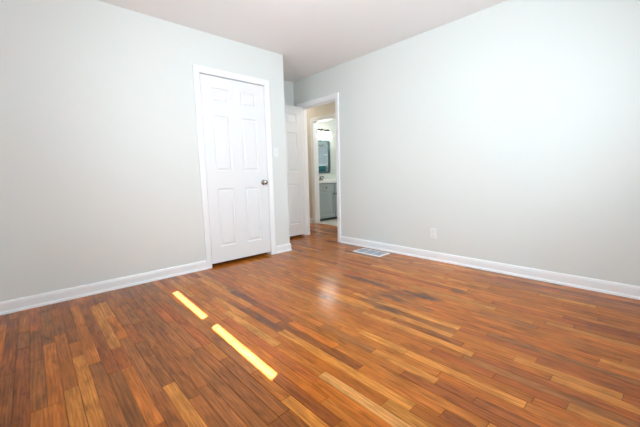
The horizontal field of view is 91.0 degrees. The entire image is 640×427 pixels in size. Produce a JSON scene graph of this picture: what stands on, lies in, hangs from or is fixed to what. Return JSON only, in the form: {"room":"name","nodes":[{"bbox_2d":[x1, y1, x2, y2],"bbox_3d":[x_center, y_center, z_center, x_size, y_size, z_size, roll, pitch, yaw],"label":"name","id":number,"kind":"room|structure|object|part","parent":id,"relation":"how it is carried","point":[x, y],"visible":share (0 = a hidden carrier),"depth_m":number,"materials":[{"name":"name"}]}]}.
{"room":"empty bedroom","nodes":[
{"label":"empty bedroom","id":0,"kind":"room"},
{"bbox_2d":[0,0,289,301],"bbox_3d":[-1.830,-0.611,3.296,3.055,2.460,0.823,-8,9,-42],"label":"wall","id":1,"kind":"structure","parent":0,"point":[100,171],"depth_m":2.69,"materials":[{"name":"paint"}]},
{"bbox_2d":[192,64,275,268],"bbox_3d":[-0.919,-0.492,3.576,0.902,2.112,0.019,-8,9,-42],"label":"trim","id":2,"kind":"structure","parent":1,"relation":"attached to","point":[196,68],"depth_m":3.38,"materials":[{"name":"white paint"}]},
{"bbox_2d":[199,73,270,263],"bbox_3d":[-0.943,-0.477,3.596,0.774,2.003,0.169,-8,9,-42],"label":"door","id":3,"kind":"structure","parent":1,"relation":"in","point":[233,114],"depth_m":3.56,"materials":[{"name":"white paint"}]},
{"bbox_2d":[273,148,277,156],"bbox_3d":[-0.544,-0.758,3.897,0.070,0.114,0.019,-8,9,-42],"label":"light switch","id":4,"kind":"object","parent":1,"relation":"attached to","point":[275,150],"visible":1,"depth_m":3.90,"materials":[{"name":"white plastic"}]},
{"bbox_2d":[276,243,291,253],"bbox_3d":[-0.661,0.388,4.647,0.595,0.096,1.321,-1,7,1],"label":"baseboard","id":5,"kind":"structure","parent":1,"relation":"attached to","point":[285,247],"depth_m":4.08,"materials":[{"name":"white paint"}]},
{"bbox_2d":[284,80,293,105],"bbox_3d":[-1.893,-0.677,3.861,3.974,2.460,0.100,-8,9,-42],"label":"wall","id":6,"kind":"structure","parent":0,"point":[288,86],"depth_m":4.97,"materials":[{"name":"paint"}]},
{"bbox_2d":[97,0,507,81],"bbox_3d":[0.074,-1.989,3.634,6.860,0.100,6.780,-8,9,-42],"label":"ceiling","id":7,"kind":"structure","parent":0,"point":[312,37],"depth_m":3.04,"materials":[{"name":"paint"}]},
{"bbox_2d":[0,219,639,426],"bbox_3d":[0.138,0.532,3.937,6.620,0.060,6.540,-8,9,-42],"label":"floor","id":8,"kind":"structure","parent":0,"point":[320,332],"depth_m":1.76,"materials":[{"name":"brown wood"}]},
{"bbox_2d":[319,182,336,220],"bbox_3d":[0.173,-0.291,7.114,1.090,0.815,0.536,-8,9,-42],"label":"vanity cabinet","id":9,"kind":"object","parent":8,"relation":"on","point":[327,191],"visible":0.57,"depth_m":6.80,"materials":[{"name":"grey paint"}]},
{"bbox_3d":[0.121,-0.558,6.727,0.531,0.160,0.020,-8,9,-42],"label":"drawer","id":10,"kind":"part","parent":9,"relation":"part of","materials":[{"name":"grey paint"}]},
{"bbox_3d":[0.131,-0.184,6.772,0.531,0.557,0.020,-8,9,-42],"label":"door","id":11,"kind":"part","parent":9,"relation":"part of","materials":[{"name":"grey paint"}]},
{"bbox_2d":[319,180,336,182],"bbox_3d":[0.160,-0.677,7.067,1.120,0.130,0.532,-8,9,-42],"label":"countertop","id":12,"kind":"structure","parent":9,"relation":"on","point":[322,181],"depth_m":6.79,"materials":[{"name":"white stone"}]},
{"bbox_3d":[0.531,-0.238,7.138,0.531,0.557,0.020,-8,9,-42],"label":"door","id":13,"kind":"part","parent":9,"relation":"part of","materials":[{"name":"grey paint"}]},
{"bbox_2d":[353,248,389,256],"bbox_3d":[0.641,0.482,3.942,0.224,0.012,0.420,-8,9,-42],"label":"floor vent","id":14,"kind":"object","parent":8,"relation":"in","point":[363,250],"visible":1,"depth_m":3.92,"materials":[{"name":"white metal"}]},
{"bbox_2d":[307,102,334,218],"bbox_3d":[0.374,-0.974,5.855,0.120,2.460,3.800,-8,9,-42],"label":"wall","id":15,"kind":"structure","parent":0,"point":[326,109],"depth_m":6.29,"materials":[{"name":"paint"}]},
{"bbox_2d":[310,113,334,223],"bbox_3d":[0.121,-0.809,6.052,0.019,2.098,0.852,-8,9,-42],"label":"trim","id":16,"kind":"structure","parent":15,"relation":"attached to","point":[333,114],"depth_m":6.29,"materials":[{"name":"white paint"}]},
{"bbox_2d":[317,119,336,178],"bbox_3d":[0.163,-1.161,7.459,1.760,2.460,0.100,-8,9,-42],"label":"wall","id":17,"kind":"structure","parent":0,"point":[330,125],"depth_m":7.45,"materials":[{"name":"paint"}]},
{"bbox_2d":[318,140,330,172],"bbox_3d":[0.016,-1.308,7.224,0.598,0.755,0.024,-8,9,-42],"label":"wall mirror","id":18,"kind":"object","parent":17,"relation":"attached to","point":[323,145],"visible":0.55,"depth_m":7.30,"materials":[{"name":"mirror"}]},
{"bbox_2d":[318,129,331,137],"bbox_3d":[0.050,-1.816,7.106,0.500,0.202,0.170,-8,9,-42],"label":"vanity light","id":19,"kind":"object","parent":17,"relation":"attached to","point":[322,130],"visible":0.65,"depth_m":7.11,"materials":[{"name":"white metal"}]},
{"bbox_3d":[0.068,-1.781,7.092,0.120,0.135,0.120,-8,9,-42],"label":"lamp shade","id":20,"kind":"part","parent":19,"relation":"part of","materials":[{"name":"white glass"}]},
{"bbox_2d":[293,0,639,285],"bbox_3d":[0.563,-0.780,4.204,0.116,2.460,6.500,-8,9,-42],"label":"wall","id":21,"kind":"structure","parent":0,"point":[509,130],"depth_m":2.87,"materials":[{"name":"paint"}]},
{"bbox_2d":[285,105,305,236],"bbox_3d":[-0.548,-0.628,4.785,0.764,2.003,0.169,-8,9,-42],"label":"door","id":22,"kind":"structure","parent":21,"relation":"in","point":[293,114],"depth_m":4.91,"materials":[{"name":"white paint"}]},
{"bbox_2d":[302,98,334,234],"bbox_3d":[0.023,-0.632,4.817,0.116,2.046,0.793,-8,9,-42],"label":"trim","id":23,"kind":"structure","parent":21,"relation":"attached to","point":[304,115],"depth_m":5.07,"materials":[{"name":"white paint"}]},
{"bbox_2d":[297,92,340,242],"bbox_3d":[-0.027,-0.653,4.769,0.019,2.102,0.897,-8,9,-42],"label":"trim","id":24,"kind":"structure","parent":21,"relation":"attached to","point":[335,95],"depth_m":4.47,"materials":[{"name":"white paint"}]},
{"bbox_2d":[0,236,639,314],"bbox_3d":[0.055,0.685,2.019,3.854,0.096,3.784,-8,9,-42],"label":"baseboard","id":25,"kind":"structure","parent":21,"relation":"attached to","point":[608,287],"depth_m":2.81,"materials":[{"name":"white paint"}]},
{"bbox_2d":[430,228,436,238],"bbox_3d":[1.262,0.222,3.494,0.009,0.116,0.072,-8,9,-42],"label":"wall outlet","id":26,"kind":"object","parent":21,"relation":"attached to","point":[433,232],"visible":1,"depth_m":3.49,"materials":[{"name":"white plastic"}]}
]}

